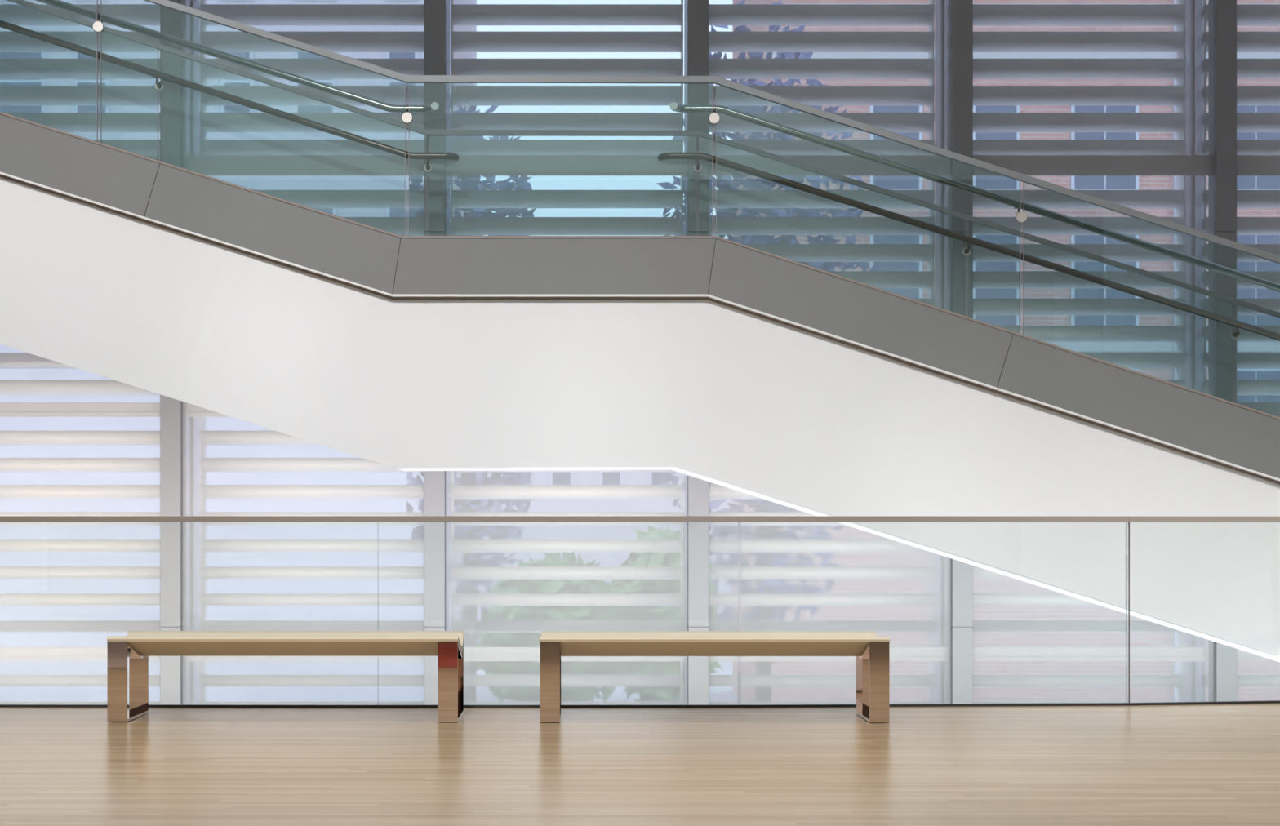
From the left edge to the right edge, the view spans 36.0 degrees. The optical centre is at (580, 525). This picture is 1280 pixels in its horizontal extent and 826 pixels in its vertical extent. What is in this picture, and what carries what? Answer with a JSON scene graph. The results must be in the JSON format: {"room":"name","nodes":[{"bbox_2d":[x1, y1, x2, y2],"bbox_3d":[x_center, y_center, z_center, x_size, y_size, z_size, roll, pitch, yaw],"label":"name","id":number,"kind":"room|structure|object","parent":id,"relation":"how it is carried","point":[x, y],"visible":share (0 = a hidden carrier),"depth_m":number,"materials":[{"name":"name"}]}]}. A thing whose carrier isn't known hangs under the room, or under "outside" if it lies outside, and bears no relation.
{"room":"lobby","nodes":[
{"label":"lobby","id":0,"kind":"room"},
{"bbox_2d":[476,472,732,642],"bbox_3d":[1.197,-1.334,101.975,21.888,15.097,14.650,0,0,0],"label":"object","id":1,"kind":"object","parent":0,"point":[529,532],"visible":0.02,"depth_m":95.00,"materials":[{"name":"white"}]},
{"bbox_2d":[0,111,1279,662],"bbox_3d":[0.384,-0.911,13.582,11.304,4.468,1.775,0,0,0],"label":"staircase","id":2,"kind":"structure","parent":0,"point":[724,362],"depth_m":12.75,"materials":[{"name":"grey paint"}]},
{"bbox_2d":[6,0,1279,403],"bbox_3d":[0.436,-2.144,14.490,12.846,4.668,0.036,0,0,0],"label":"guard","id":3,"kind":"object","parent":2,"relation":"attached to","point":[428,133],"visible":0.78,"depth_m":14.47,"materials":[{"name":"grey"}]},
{"bbox_2d":[0,20,459,172],"bbox_3d":[-3.423,-3.426,14.423,5.059,1.642,0.116,0,0,0],"label":"handrail","id":4,"kind":"object","parent":3,"relation":"attached to","point":[428,167],"visible":0.94,"depth_m":14.37,"materials":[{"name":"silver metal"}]},
{"bbox_2d":[657,152,1279,341],"bbox_3d":[3.691,-1.778,14.423,6.256,1.912,0.116,0,0,0],"label":"handrail","id":5,"kind":"object","parent":3,"relation":"attached to","point":[697,167],"visible":1,"depth_m":14.37,"materials":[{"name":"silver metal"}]},
{"bbox_2d":[96,0,1279,334],"bbox_3d":[0.384,-2.200,12.750,11.304,4.040,0.036,0,0,0],"label":"guard","id":6,"kind":"object","parent":2,"relation":"attached to","point":[409,79],"visible":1,"depth_m":12.73,"materials":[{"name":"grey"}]},
{"bbox_2d":[35,0,438,123],"bbox_3d":[-3.119,-3.320,12.795,4.392,1.426,0.150,0,0,0],"label":"handrail","id":7,"kind":"object","parent":6,"relation":"attached to","point":[98,26],"visible":1,"depth_m":12.82,"materials":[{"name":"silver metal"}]},
{"bbox_2d":[669,102,1279,292],"bbox_3d":[3.333,-1.897,12.795,5.511,1.706,0.150,0,0,0],"label":"handrail","id":8,"kind":"object","parent":6,"relation":"attached to","point":[713,118],"visible":1,"depth_m":12.82,"materials":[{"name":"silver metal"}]},
{"bbox_2d":[0,703,1279,825],"bbox_3d":[0.150,1.225,1.876,17.500,0.420,19.751,0,0,0],"label":"floor","id":9,"kind":"structure","parent":0,"point":[1178,765],"depth_m":8.20,"materials":[{"name":"brown wood"}]},
{"bbox_2d":[106,631,463,722],"bbox_3d":[-1.539,0.791,10.392,1.812,0.447,0.508,0,0,0],"label":"bench","id":10,"kind":"object","parent":9,"relation":"on","point":[136,646],"visible":1,"depth_m":10.19,"materials":[{"name":"beige wood"}]},
{"bbox_2d":[0,515,1279,707],"bbox_3d":[0.469,0.490,11.162,11.816,1.089,0.408,0,0,-3],"label":"balustrade","id":11,"kind":"object","parent":9,"relation":"on","point":[2,518],"visible":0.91,"depth_m":10.99,"materials":[{"name":"clear glass"}]},
{"bbox_2d":[539,631,889,722],"bbox_3d":[0.689,0.791,10.363,1.801,0.447,0.508,0,0,0],"label":"bench","id":12,"kind":"object","parent":9,"relation":"on","point":[871,652],"visible":1,"depth_m":10.22,"materials":[{"name":"beige wood"}]},
{"bbox_3d":[0.150,6.315,13.500,17.900,0.200,5.000,0,0,0],"label":"floor","id":13,"kind":"structure","parent":0,"visible":0},
{"bbox_2d":[0,155,159,661],"bbox_3d":[-4.278,-2.135,15.690,1.922,16.700,0.051,0,0,0],"label":"window","id":14,"kind":"structure","parent":13,"relation":"on","point":[6,409],"depth_m":15.67,"materials":[{"name":"clear glass"}]},
{"bbox_2d":[160,0,185,704],"bbox_3d":[-3.237,-2.135,15.610,0.161,16.700,0.220,0,0,0],"label":"window mullion","id":15,"kind":"structure","parent":13,"relation":"on","point":[172,22],"depth_m":15.50,"materials":[{"name":"grey paint"}]},
{"bbox_2d":[184,0,424,704],"bbox_3d":[-2.195,-2.135,15.690,1.922,16.700,0.051,0,0,0],"label":"window","id":16,"kind":"structure","parent":13,"relation":"on","point":[206,165],"depth_m":15.67,"materials":[{"name":"clear glass"}]},
{"bbox_2d":[424,0,445,704],"bbox_3d":[-1.154,-2.135,15.610,0.161,16.700,0.220,0,0,0],"label":"window mullion","id":17,"kind":"structure","parent":13,"relation":"on","point":[434,10],"depth_m":15.50,"materials":[{"name":"grey paint"}]},
{"bbox_2d":[445,0,687,704],"bbox_3d":[-0.113,-2.135,15.690,1.922,16.700,0.051,0,0,0],"label":"window","id":18,"kind":"structure","parent":13,"relation":"on","point":[467,165],"depth_m":15.67,"materials":[{"name":"clear glass"}]},
{"bbox_2d":[687,0,708,704],"bbox_3d":[0.929,-2.135,15.610,0.161,16.700,0.220,0,0,0],"label":"window mullion","id":19,"kind":"structure","parent":13,"relation":"on","point":[697,10],"depth_m":15.50,"materials":[{"name":"grey paint"}]},
{"bbox_2d":[708,155,948,661],"bbox_3d":[1.970,-2.135,15.690,1.922,16.700,0.051,0,0,0],"label":"window","id":20,"kind":"structure","parent":13,"relation":"on","point":[842,165],"depth_m":15.67,"materials":[{"name":"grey glass"}]},
{"bbox_2d":[947,0,973,703],"bbox_3d":[3.011,-2.135,15.610,0.161,16.700,0.220,0,0,0],"label":"window mullion","id":21,"kind":"structure","parent":13,"relation":"on","point":[960,12],"depth_m":15.50,"materials":[{"name":"grey paint"}]},
{"bbox_2d":[973,155,1209,661],"bbox_3d":[4.053,-2.135,15.690,1.922,16.700,0.051,0,0,0],"label":"window","id":22,"kind":"structure","parent":13,"relation":"on","point":[1028,165],"depth_m":15.67,"materials":[{"name":"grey glass"}]},
{"bbox_2d":[1208,0,1236,702],"bbox_3d":[5.094,-2.135,15.610,0.161,16.700,0.220,0,0,0],"label":"window mullion","id":23,"kind":"structure","parent":13,"relation":"on","point":[1222,14],"depth_m":15.50,"materials":[{"name":"grey paint"}]},
{"bbox_2d":[1236,155,1279,661],"bbox_3d":[6.136,-2.135,15.690,1.922,16.700,0.051,0,0,0],"label":"window","id":24,"kind":"structure","parent":13,"relation":"on","point":[1246,165],"depth_m":15.67,"materials":[{"name":"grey glass"}]},
{"label":"outside","id":25,"kind":"structure","parent":0,"visible":0},
{"bbox_2d":[475,661,741,701],"bbox_3d":[0.000,6.265,198.450,400.000,0.100,363.100,0,0,0],"label":"ground","id":26,"kind":"structure","parent":25,"point":[716,693],"depth_m":72.56,"materials":[{"name":"white concrete"}]},
{"bbox_2d":[0,0,476,701],"bbox_3d":[-18.445,-8.193,68.975,29.424,28.816,14.650,0,0,0],"label":"stone building","id":27,"kind":"structure","parent":26,"relation":"on","point":[251,182],"depth_m":62.00,"materials":[{"name":"stone"}]},
{"bbox_2d":[400,94,536,701],"bbox_3d":[-2.779,-2.288,47.902,4.130,17.010,4.076,0,0,19],"label":"tree","id":28,"kind":"object","parent":26,"relation":"on","point":[473,182],"visible":0.06,"depth_m":47.82,"materials":[{"name":"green plant"}]},
{"bbox_2d":[473,552,631,701],"bbox_3d":[-0.473,3.346,40.034,3.509,5.747,3.555,0,0,0],"label":"tree","id":29,"kind":"object","parent":26,"relation":"on","point":[504,586],"visible":0.38,"depth_m":39.09,"materials":[{"name":"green plant"}]},
{"bbox_2d":[604,525,722,704],"bbox_3d":[1.571,3.059,37.987,2.213,6.321,2.336,0,0,33],"label":"tree","id":30,"kind":"object","parent":26,"relation":"on","point":[638,559],"visible":0.27,"depth_m":37.55,"materials":[{"name":"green plant"}]},
{"bbox_2d":[656,0,876,701],"bbox_3d":[4.258,-3.046,46.039,5.482,18.526,5.343,0,0,0],"label":"tree","id":31,"kind":"object","parent":26,"relation":"on","point":[723,182],"visible":0.15,"depth_m":45.60,"materials":[{"name":"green plant"}]},
{"bbox_2d":[732,0,1279,702],"bbox_3d":[19.202,-8.697,66.975,27.575,29.824,14.650,0,0,0],"label":"brick building","id":32,"kind":"structure","parent":26,"relation":"on","point":[886,182],"depth_m":60.01,"materials":[{"name":"brick"}]},
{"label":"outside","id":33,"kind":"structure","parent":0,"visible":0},
{"bbox_2d":[0,0,199,704],"bbox_3d":[-4.203,-1.885,16.410,2.072,16.200,0.260,0,0,0],"label":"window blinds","id":34,"kind":"object","parent":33,"point":[16,15],"visible":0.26,"depth_m":16.29,"materials":[{"name":"silver metal"}]},
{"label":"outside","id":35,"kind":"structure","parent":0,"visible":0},
{"bbox_2d":[200,0,450,704],"bbox_3d":[-2.120,-1.885,16.410,2.072,16.200,0.260,0,0,0],"label":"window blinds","id":36,"kind":"object","parent":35,"point":[248,15],"visible":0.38,"depth_m":16.28,"materials":[{"name":"silver metal"}]},
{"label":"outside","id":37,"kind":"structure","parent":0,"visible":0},
{"bbox_2d":[451,0,686,704],"bbox_3d":[-0.038,-1.885,16.410,2.072,16.200,0.260,0,0,0],"label":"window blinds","id":38,"kind":"object","parent":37,"point":[461,15],"visible":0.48,"depth_m":16.28,"materials":[{"name":"silver metal"}]},
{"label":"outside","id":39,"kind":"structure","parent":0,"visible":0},
{"bbox_2d":[708,0,947,704],"bbox_3d":[2.045,-1.885,16.410,2.072,16.200,0.260,0,0,0],"label":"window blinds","id":40,"kind":"object","parent":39,"point":[718,15],"visible":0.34,"depth_m":16.29,"materials":[{"name":"white plastic"}]},
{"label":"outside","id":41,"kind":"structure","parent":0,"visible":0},
{"bbox_2d":[972,0,1202,703],"bbox_3d":[4.128,-1.885,16.410,2.072,16.200,0.260,0,0,0],"label":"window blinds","id":42,"kind":"object","parent":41,"point":[1186,15],"visible":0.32,"depth_m":16.29,"materials":[{"name":"grey metal"}]},
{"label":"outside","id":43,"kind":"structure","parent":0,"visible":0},
{"bbox_2d":[1202,0,1279,702],"bbox_3d":[6.210,-1.885,16.410,2.072,16.200,0.260,0,0,0],"label":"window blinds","id":44,"kind":"object","parent":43,"point":[1246,15],"visible":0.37,"depth_m":16.29,"materials":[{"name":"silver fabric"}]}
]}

